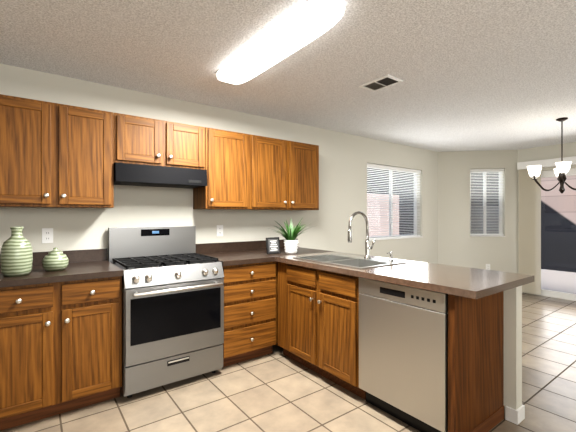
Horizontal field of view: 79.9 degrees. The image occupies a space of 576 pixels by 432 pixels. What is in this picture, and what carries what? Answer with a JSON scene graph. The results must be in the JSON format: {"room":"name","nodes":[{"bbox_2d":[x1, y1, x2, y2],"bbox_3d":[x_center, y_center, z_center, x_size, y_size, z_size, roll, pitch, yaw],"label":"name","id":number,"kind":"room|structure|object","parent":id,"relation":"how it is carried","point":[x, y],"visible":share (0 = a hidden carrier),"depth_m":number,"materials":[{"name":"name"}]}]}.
{"room":"kitchen","nodes":[
{"label":"kitchen","id":0,"kind":"room"},
{"bbox_2d":[0,63,437,263],"bbox_3d":[-0.567,0.100,3.780,8.190,2.440,0.150,0,0,-37],"label":"wall","id":1,"kind":"structure","parent":0,"point":[345,159],"depth_m":3.64,"materials":[{"name":"grey paint"}]},
{"bbox_2d":[42,228,52,242],"bbox_3d":[-1.889,0.160,2.701,0.072,0.116,0.008,0,0,-37],"label":"outlet","id":2,"kind":"object","parent":1,"relation":"attached to","point":[47,235],"visible":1,"depth_m":2.70,"materials":[{"name":"white plastic"}]},
{"bbox_2d":[0,94,113,207],"bbox_3d":[-1.756,-0.435,2.579,0.768,0.750,0.361,0,0,-37],"label":"upper cabinet","id":3,"kind":"object","parent":1,"relation":"attached to","point":[54,155],"visible":1,"depth_m":2.47,"materials":[{"name":"brown wood"}]},
{"bbox_2d":[114,113,204,169],"bbox_3d":[-1.141,-0.614,3.035,0.760,0.393,0.361,0,0,-37],"label":"upper cabinet","id":4,"kind":"object","parent":1,"relation":"attached to","point":[145,141],"visible":0.98,"depth_m":2.88,"materials":[{"name":"brown wood"}]},
{"bbox_2d":[114,162,206,188],"bbox_3d":[-1.139,-0.338,3.033,0.756,0.153,0.365,0,0,-37],"label":"range hood","id":5,"kind":"object","parent":4,"relation":"attached to","point":[129,174],"visible":0.96,"depth_m":2.88,"materials":[{"name":"black metal"}]},
{"bbox_2d":[217,225,222,235],"bbox_3d":[-0.708,0.160,3.576,0.072,0.116,0.008,0,0,-37],"label":"outlet","id":6,"kind":"object","parent":1,"relation":"attached to","point":[219,230],"visible":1,"depth_m":3.57,"materials":[{"name":"white plastic"}]},
{"bbox_2d":[193,127,252,209],"bbox_3d":[-0.657,-0.435,3.411,0.461,0.750,0.330,0,0,-37],"label":"upper cabinet","id":7,"kind":"object","parent":1,"relation":"attached to","point":[249,172],"depth_m":3.28,"materials":[{"name":"brown wood"}]},
{"bbox_2d":[276,261,277,342],"bbox_3d":[-0.058,0.824,3.689,0.614,0.793,0.598,0,0,-37],"label":"base cabinet","id":8,"kind":"object","parent":1,"relation":"attached to","point":[276,302],"depth_m":3.28,"materials":[{"name":"brown wood"}]},
{"bbox_2d":[253,135,318,209],"bbox_3d":[-0.100,-0.435,3.825,0.927,0.750,0.330,0,0,-37],"label":"upper cabinet","id":9,"kind":"object","parent":1,"relation":"attached to","point":[285,172],"depth_m":3.67,"materials":[{"name":"brown wood"}]},
{"bbox_2d":[367,163,421,240],"bbox_3d":[1.662,-0.195,5.409,1.386,1.126,0.145,0,0,-37],"label":"window blinds","id":10,"kind":"object","parent":1,"relation":"attached to","point":[391,169],"visible":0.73,"depth_m":5.41,"materials":[{"name":"white plastic"}]},
{"bbox_2d":[0,293,575,431],"bbox_3d":[1.632,1.370,1.458,9.359,0.100,6.600,0,0,-37],"label":"floor","id":11,"kind":"structure","parent":0,"point":[276,390],"depth_m":2.44,"materials":[{"name":"tile"}]},
{"bbox_2d":[0,276,121,430],"bbox_3d":[-1.661,0.874,2.451,0.768,0.893,0.679,0,0,-37],"label":"base cabinet","id":12,"kind":"object","parent":11,"relation":"on","point":[60,347],"visible":0.94,"depth_m":2.22,"materials":[{"name":"brown wood"}]},
{"bbox_2d":[0,249,122,287],"bbox_3d":[-1.968,0.355,2.227,1.528,0.140,0.673,0,0,-37],"label":"countertop","id":13,"kind":"structure","parent":12,"relation":"on","point":[89,263],"depth_m":2.40,"materials":[{"name":"laminate"}]},
{"bbox_2d":[0,227,32,276],"bbox_3d":[-1.735,0.229,2.199,0.163,0.310,0.163,0,0,-37],"label":"vase","id":14,"kind":"object","parent":13,"relation":"on","point":[16,256],"visible":1,"depth_m":2.15,"materials":[{"name":"ceramic"}]},
{"bbox_2d":[42,247,68,270],"bbox_3d":[-1.626,0.304,2.405,0.155,0.160,0.155,0,0,-37],"label":"vase","id":15,"kind":"object","parent":13,"relation":"on","point":[55,259],"visible":1,"depth_m":2.36,"materials":[{"name":"ceramic"}]},
{"bbox_2d":[108,226,223,397],"bbox_3d":[-1.010,0.713,2.859,0.756,1.215,0.742,0,0,-37],"label":"range","id":16,"kind":"object","parent":11,"relation":"on","point":[172,306],"visible":1,"depth_m":2.64,"materials":[{"name":"silver metal"}]},
{"bbox_2d":[222,261,275,366],"bbox_3d":[-0.511,0.874,3.304,0.568,0.893,0.679,0,0,-37],"label":"base cabinet","id":17,"kind":"object","parent":11,"relation":"on","point":[249,311],"visible":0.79,"depth_m":3.05,"materials":[{"name":"brown wood"}]},
{"bbox_2d":[196,241,275,265],"bbox_3d":[-0.528,0.355,3.294,0.528,0.140,0.673,0,0,-37],"label":"countertop","id":18,"kind":"structure","parent":17,"relation":"on","point":[245,252],"depth_m":3.46,"materials":[{"name":"laminate"}]},
{"bbox_2d":[278,262,365,399],"bbox_3d":[0.427,0.874,2.988,0.665,0.893,1.003,0,0,-37],"label":"base cabinet","id":19,"kind":"object","parent":11,"relation":"on","point":[318,321],"visible":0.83,"depth_m":2.71,"materials":[{"name":"brown wood"}]},
{"bbox_2d":[252,240,533,298],"bbox_3d":[0.531,0.355,2.962,0.780,0.140,2.468,0,0,-37],"label":"countertop","id":20,"kind":"structure","parent":19,"relation":"on","point":[472,283],"depth_m":2.24,"materials":[{"name":"laminate"}]},
{"bbox_2d":[266,237,279,253],"bbox_3d":[-0.154,0.301,3.434,0.150,0.161,0.060,0,0,-37],"label":"picture frame","id":21,"kind":"object","parent":20,"relation":"on","point":[272,245],"depth_m":3.41,"materials":[{"name":"black"}]},
{"bbox_2d":[272,219,317,253],"bbox_3d":[0.029,0.199,3.449,0.619,0.371,0.599,0,0,-37],"label":"potted plant","id":22,"kind":"object","parent":20,"relation":"on","point":[290,235],"visible":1,"depth_m":3.43,"materials":[{"name":"green plant"}]},
{"bbox_2d":[293,253,405,268],"bbox_3d":[0.501,0.476,2.935,0.540,0.196,0.800,0,0,-37],"label":"sink basin","id":23,"kind":"object","parent":20,"relation":"in","point":[353,261],"visible":0.4,"depth_m":2.95,"materials":[{"name":"silver metal"}]},
{"bbox_2d":[387,252,393,260],"bbox_3d":[0.839,0.338,2.824,0.070,0.078,0.040,0,0,-37],"label":"soap dispenser","id":24,"kind":"object","parent":23,"relation":"on","point":[391,257],"visible":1,"depth_m":2.82,"materials":[{"name":"silver metal"}]},
{"bbox_2d":[348,211,374,258],"bbox_3d":[0.626,0.171,2.919,0.269,0.412,0.113,0,0,-37],"label":"gooseneck faucet","id":25,"kind":"object","parent":20,"relation":"on","point":[367,248],"visible":1,"depth_m":2.97,"materials":[{"name":"silver metal"}]},
{"bbox_2d":[359,277,447,431],"bbox_3d":[0.912,0.875,2.321,0.583,0.890,0.632,0,0,-37],"label":"dishwasher","id":26,"kind":"object","parent":11,"relation":"on","point":[403,353],"visible":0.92,"depth_m":2.10,"materials":[{"name":"silver metal"}]},
{"bbox_2d":[448,291,503,431],"bbox_3d":[1.142,0.874,2.063,0.616,0.893,0.044,0,0,-37],"label":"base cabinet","id":27,"kind":"object","parent":11,"relation":"on","point":[475,365],"visible":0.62,"depth_m":2.00,"materials":[{"name":"brown wood"}]},
{"bbox_2d":[0,0,575,151],"bbox_3d":[1.632,-1.170,1.458,9.359,0.100,6.600,0,0,-37],"label":"ceiling","id":28,"kind":"structure","parent":0,"point":[481,75],"depth_m":2.49,"materials":[{"name":"white paint"}]},
{"bbox_2d":[215,0,345,83],"bbox_3d":[-0.130,-1.079,2.275,0.236,0.081,1.250,0,0,-37],"label":"ceiling light fixture","id":29,"kind":"object","parent":28,"relation":"attached to","point":[304,24],"visible":1,"depth_m":2.05,"materials":[{"name":"white plastic"}]},
{"bbox_2d":[359,74,402,91],"bbox_3d":[0.783,-1.113,2.907,0.200,0.012,0.300,0,0,-37],"label":"ceiling vent","id":30,"kind":"object","parent":28,"relation":"in","point":[382,82],"visible":0.94,"depth_m":2.89,"materials":[{"name":"white metal"}]},
{"bbox_2d":[527,117,575,192],"bbox_3d":[3.174,-0.684,3.981,0.717,0.869,0.729,0,0,-37],"label":"dining chandelier","id":31,"kind":"object","parent":28,"relation":"hanging from","point":[561,169],"visible":1,"depth_m":3.97,"materials":[{"name":"white glass"}]},
{"bbox_2d":[438,151,469,267],"bbox_3d":[2.873,0.100,6.067,0.360,2.440,0.481,0,0,-37],"label":"wall","id":32,"kind":"structure","parent":0,"point":[459,245],"depth_m":6.03,"materials":[{"name":"grey paint"}]},
{"bbox_2d":[470,150,497,270],"bbox_3d":[3.196,0.100,6.058,0.150,2.440,0.880,0,0,-37],"label":"wall","id":33,"kind":"structure","parent":0,"point":[483,250],"depth_m":5.96,"materials":[{"name":"grey paint"}]},
{"bbox_2d":[498,150,517,272],"bbox_3d":[3.618,0.100,6.048,0.515,2.440,0.651,0,0,-37],"label":"wall","id":34,"kind":"structure","parent":0,"point":[507,159],"depth_m":5.90,"materials":[{"name":"grey paint"}]},
{"bbox_2d":[470,169,504,236],"bbox_3d":[3.460,-0.220,6.006,0.561,1.176,0.145,0,0,8],"label":"window blinds","id":35,"kind":"object","parent":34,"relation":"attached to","point":[500,195],"visible":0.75,"depth_m":6.00,"materials":[{"name":"white plastic"}]},
{"bbox_2d":[504,286,521,417],"bbox_3d":[0.767,0.874,3.176,0.090,0.893,2.410,0,0,-37],"label":"wall","id":36,"kind":"structure","parent":0,"point":[513,348],"depth_m":2.21,"materials":[{"name":"grey paint"}]},
{"bbox_2d":[505,405,524,424],"bbox_3d":[0.775,1.278,3.165,0.114,0.085,2.408,0,0,-37],"label":"baseboard","id":37,"kind":"structure","parent":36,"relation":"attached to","point":[514,416],"depth_m":2.20,"materials":[{"name":"white paint"}]},
{"bbox_2d":[518,142,575,292],"bbox_3d":[5.521,0.100,3.860,0.150,2.440,5.431,0,0,-37],"label":"wall","id":38,"kind":"structure","parent":0,"point":[542,153],"depth_m":5.57,"materials":[{"name":"grey paint"}]},
{"bbox_2d":[517,156,575,294],"bbox_3d":[4.490,0.200,5.041,0.098,2.180,1.955,0,0,-37],"label":"vertical blinds","id":39,"kind":"object","parent":38,"relation":"attached to","point":[529,226],"visible":0.73,"depth_m":5.66,"materials":[{"name":"white paint"}]},
{"bbox_2d":[523,168,575,300],"bbox_3d":[4.581,0.296,5.137,0.060,2.048,1.836,0,0,-37],"label":"sliding door","id":40,"kind":"structure","parent":38,"relation":"in","point":[551,293],"depth_m":5.50,"materials":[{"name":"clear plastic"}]},
{"label":"outside","id":41,"kind":"structure","parent":0,"visible":0},
{"bbox_2d":[541,269,575,293],"bbox_3d":[2.649,1.410,4.824,34.000,0.060,30.000,0,0,-37],"label":"ground","id":42,"kind":"structure","parent":41,"point":[551,277],"depth_m":7.28,"materials":[{"name":"grey concrete"}]},
{"bbox_2d":[367,168,575,272],"bbox_3d":[1.502,-0.450,0.241,18.700,3.660,20.000,0,0,-37],"label":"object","id":43,"kind":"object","parent":42,"relation":"on","point":[568,262],"depth_m":8.74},
{"bbox_2d":[471,207,498,233],"bbox_3d":[3.579,0.600,6.890,0.900,1.560,0.800,0,0,8],"label":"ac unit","id":44,"kind":"object","parent":42,"relation":"on","point":[481,232],"depth_m":6.46,"materials":[{"name":"grey"}]}
]}

